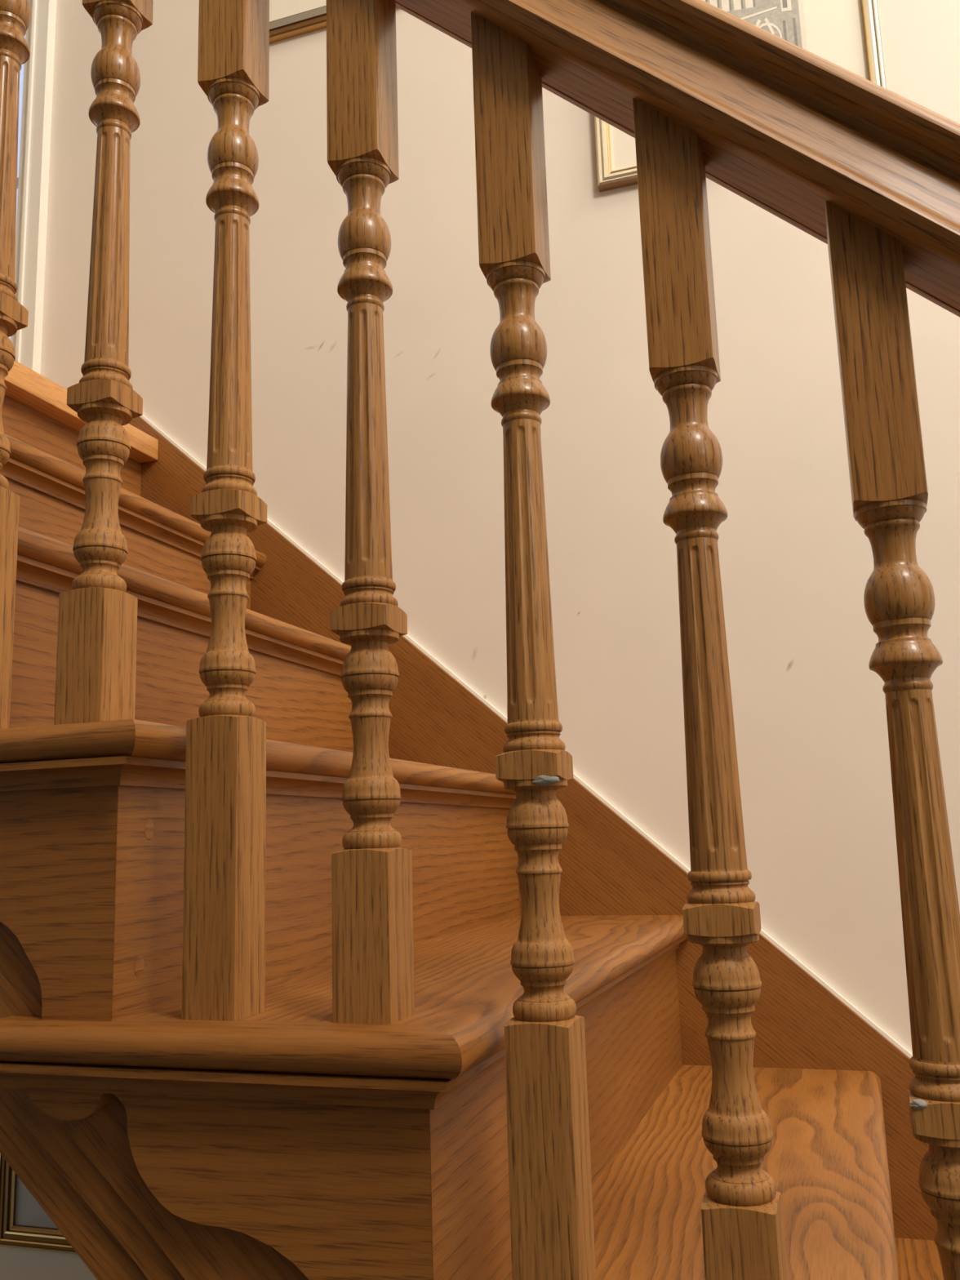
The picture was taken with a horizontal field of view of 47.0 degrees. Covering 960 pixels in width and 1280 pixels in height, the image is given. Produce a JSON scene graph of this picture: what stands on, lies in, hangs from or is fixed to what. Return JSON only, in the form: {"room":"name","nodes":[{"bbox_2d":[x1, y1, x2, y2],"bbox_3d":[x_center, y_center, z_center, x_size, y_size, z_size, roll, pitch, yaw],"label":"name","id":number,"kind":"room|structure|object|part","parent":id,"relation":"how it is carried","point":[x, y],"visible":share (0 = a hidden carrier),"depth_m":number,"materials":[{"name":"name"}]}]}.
{"room":"staircase","nodes":[
{"label":"staircase","id":0,"kind":"room"},
{"bbox_2d":[0,0,959,1279],"bbox_3d":[0.327,-0.534,1.794,5.600,4.327,0.120,-5,-11,18],"label":"wall","id":1,"kind":"structure","parent":0,"point":[796,564],"depth_m":1.75,"materials":[{"name":"beige paint"}]},
{"bbox_2d":[8,0,56,373],"bbox_3d":[-1.261,-0.983,2.347,0.836,1.290,0.048,-5,-11,18],"label":"window","id":2,"kind":"structure","parent":1,"relation":"in","point":[36,77],"depth_m":2.19,"materials":[{"name":"white paint"}]},
{"bbox_3d":[-1.263,-0.981,2.359,0.735,1.190,0.006,-5,-11,18],"label":"pane","id":3,"kind":"part","parent":2,"relation":"part of","materials":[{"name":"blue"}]},
{"bbox_2d":[0,1153,77,1254],"bbox_3d":[-0.596,0.786,1.810,0.464,0.422,0.019,-5,-11,18],"label":"picture frame","id":4,"kind":"object","parent":1,"relation":"attached to","point":[24,1224],"visible":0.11,"depth_m":1.83,"materials":[{"name":"gold metal"}]},
{"bbox_2d":[269,0,396,43],"bbox_3d":[-0.308,-1.336,2.075,0.360,0.411,0.018,-5,-11,18],"label":"picture frame","id":5,"kind":"object","parent":1,"relation":"attached to","point":[288,19],"visible":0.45,"depth_m":2.06,"materials":[{"name":"gold metal"}]},
{"bbox_2d":[140,414,912,1057],"bbox_3d":[0.247,0.289,1.611,1.820,1.619,0.010,-5,-11,18],"label":"trim","id":6,"kind":"structure","parent":1,"relation":"attached to","point":[579,780],"depth_m":1.64,"materials":[{"name":"white paint"}]},
{"bbox_2d":[128,416,937,1240],"bbox_3d":[0.527,0.520,1.470,2.399,2.126,0.020,-5,-11,18],"label":"string","id":7,"kind":"object","parent":1,"relation":"attached to","point":[608,867],"visible":0.09,"depth_m":1.61,"materials":[{"name":"brown wood"}]},
{"bbox_2d":[594,0,886,191],"bbox_3d":[0.397,-1.050,1.784,0.448,0.600,0.019,-5,-11,18],"label":"picture frame","id":8,"kind":"object","parent":1,"relation":"attached to","point":[846,33],"visible":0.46,"depth_m":1.73,"materials":[{"name":"gold metal"}]},
{"bbox_2d":[702,0,807,50],"bbox_3d":[0.397,-1.060,1.788,0.234,0.404,0.001,-5,-11,18],"label":"print","id":9,"kind":"object","parent":8,"relation":"attached to","point":[787,20],"depth_m":1.75},
{"bbox_3d":[-0.330,1.308,-0.563,5.700,0.100,4.355,-5,-11,18],"label":"floor","id":10,"kind":"structure","parent":0,"visible":0},
{"bbox_2d":[0,921,309,1279],"bbox_3d":[0.017,0.541,0.628,2.050,1.777,0.022,-5,-11,18],"label":"string","id":11,"kind":"object","parent":10,"relation":"on","point":[83,1174],"visible":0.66,"depth_m":0.74,"materials":[{"name":"brown wood"}]},
{"bbox_2d":[894,1237,943,1279],"bbox_3d":[0.426,0.784,0.924,0.357,0.202,0.985,-5,-11,18],"label":"stair step","id":12,"kind":"structure","parent":11,"relation":"attached to","point":[917,1259],"depth_m":1.34,"materials":[{"name":"brown wood"}]},
{"bbox_2d":[591,1064,898,1279],"bbox_3d":[0.203,0.604,1.031,0.357,0.202,0.985,-5,-11,18],"label":"stair step","id":13,"kind":"structure","parent":12,"relation":"on","point":[826,1158],"depth_m":1.01,"materials":[{"name":"brown wood"}]},
{"bbox_2d":[0,915,688,1279],"bbox_3d":[-0.019,0.425,1.138,0.357,0.202,0.985,-5,-11,18],"label":"stair step","id":14,"kind":"structure","parent":13,"relation":"on","point":[348,1151],"depth_m":0.71,"materials":[{"name":"brown wood"}]},
{"bbox_2d":[181,0,269,1021],"bbox_3d":[-0.189,-0.188,0.835,0.042,0.905,0.042,-5,-11,18],"label":"baluster","id":15,"kind":"object","parent":14,"relation":"on","point":[224,959],"visible":1,"depth_m":0.79,"materials":[{"name":"brown wood"}]},
{"bbox_2d":[198,513,257,717],"bbox_3d":[-0.184,-0.016,0.804,0.041,0.147,0.041,-5,-11,18],"label":"baluster","id":16,"kind":"object","parent":15,"relation":"on","point":[227,669],"depth_m":0.79,"materials":[{"name":"brown wood"}]},
{"bbox_2d":[0,719,519,1021],"bbox_3d":[-0.242,0.245,1.245,0.357,0.202,0.985,-5,-11,18],"label":"stair step","id":17,"kind":"structure","parent":14,"relation":"on","point":[92,815],"depth_m":0.80,"materials":[{"name":"brown wood"}]},
{"bbox_2d":[0,0,31,728],"bbox_3d":[-0.413,-0.368,0.943,0.042,0.906,0.042,-5,-11,18],"label":"baluster","id":18,"kind":"object","parent":17,"relation":"on","point":[15,15],"visible":1,"depth_m":0.93,"materials":[{"name":"brown wood"}]},
{"bbox_2d":[0,313,17,488],"bbox_3d":[-0.408,-0.194,0.911,0.041,0.147,0.041,-5,-11,18],"label":"baluster","id":19,"kind":"object","parent":18,"relation":"on","point":[8,322],"depth_m":0.91,"materials":[{"name":"brown wood"}]},
{"bbox_2d":[395,0,959,317],"bbox_3d":[-0.100,-0.582,0.873,1.870,1.762,0.088,-5,-11,18],"label":"handrail","id":20,"kind":"object","parent":18,"relation":"on","point":[784,128],"visible":0.97,"depth_m":0.70,"materials":[{"name":"brown wood"}]},
{"bbox_2d":[53,0,153,724],"bbox_3d":[-0.300,-0.327,0.897,0.042,0.802,0.042,-5,-11,18],"label":"baluster","id":21,"kind":"object","parent":17,"relation":"on","point":[96,660],"visible":1,"depth_m":0.85,"materials":[{"name":"brown wood"}]},
{"bbox_2d":[71,401,132,591],"bbox_3d":[-0.294,-0.108,0.858,0.041,0.147,0.041,-5,-11,18],"label":"baluster","id":22,"kind":"object","parent":21,"relation":"on","point":[100,548],"depth_m":0.85,"materials":[{"name":"brown wood"}]},
{"bbox_2d":[8,526,353,752],"bbox_3d":[-0.464,0.066,1.352,0.357,0.202,0.985,-5,-11,18],"label":"stair step","id":23,"kind":"structure","parent":17,"relation":"on","point":[296,688],"depth_m":1.24,"materials":[{"name":"brown wood"}]},
{"bbox_2d":[0,433,266,609],"bbox_3d":[-0.687,-0.114,1.459,0.357,0.202,0.985,-5,-11,18],"label":"stair step","id":24,"kind":"structure","parent":23,"relation":"on","point":[165,544],"depth_m":1.53,"materials":[{"name":"brown wood"}]},
{"bbox_2d":[1,360,158,496],"bbox_3d":[-0.788,-0.318,1.541,0.127,0.234,0.960,-5,-11,18],"label":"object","id":25,"kind":"structure","parent":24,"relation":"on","point":[36,412],"depth_m":1.75,"materials":[{"name":"brown wood"}]},
{"bbox_2d":[326,0,414,1024],"bbox_3d":[-0.081,-0.149,0.793,0.042,0.806,0.042,-5,-11,18],"label":"baluster","id":26,"kind":"object","parent":14,"relation":"on","point":[372,908],"visible":1,"depth_m":0.77,"materials":[{"name":"brown wood"}]},
{"bbox_2d":[339,629,401,848],"bbox_3d":[-0.075,0.068,0.754,0.041,0.147,0.041,-5,-11,18],"label":"baluster","id":27,"kind":"object","parent":26,"relation":"on","point":[370,674],"depth_m":0.74,"materials":[{"name":"brown wood"}]},
{"bbox_2d":[471,12,595,1279],"bbox_3d":[0.033,-0.009,0.730,0.042,0.906,0.043,-5,-11,18],"label":"baluster","id":28,"kind":"object","parent":13,"relation":"on","point":[551,1197],"visible":1,"depth_m":0.71,"materials":[{"name":"brown wood"}]},
{"bbox_2d":[503,778,576,1022],"bbox_3d":[0.038,0.163,0.700,0.041,0.147,0.041,-5,-11,18],"label":"baluster","id":29,"kind":"object","parent":28,"relation":"on","point":[542,957],"depth_m":0.69,"materials":[{"name":"brown wood"}]},
{"bbox_2d":[632,98,786,1279],"bbox_3d":[0.141,0.031,0.686,0.042,0.806,0.042,-5,-11,18],"label":"baluster","id":30,"kind":"object","parent":13,"relation":"on","point":[741,1206],"visible":1,"depth_m":0.67,"materials":[{"name":"brown wood"}]},
{"bbox_2d":[688,933,776,1206],"bbox_3d":[0.148,0.248,0.647,0.041,0.147,0.041,-5,-11,18],"label":"baluster","id":31,"kind":"object","parent":30,"relation":"on","point":[736,1131],"depth_m":0.64,"materials":[{"name":"brown wood"}]},
{"bbox_2d":[824,200,959,1279],"bbox_3d":[0.255,0.171,0.622,0.042,0.905,0.043,-5,-11,18],"label":"baluster","id":32,"kind":"object","parent":12,"relation":"on","point":[888,482],"visible":1,"depth_m":0.64,"materials":[{"name":"brown wood"}]},
{"bbox_2d":[912,1133,959,1279],"bbox_3d":[0.261,0.340,0.591,0.041,0.147,0.041,-5,-11,18],"label":"baluster","id":33,"kind":"object","parent":32,"relation":"on","point":[939,1181],"depth_m":0.59,"materials":[{"name":"brown wood"}]}
]}

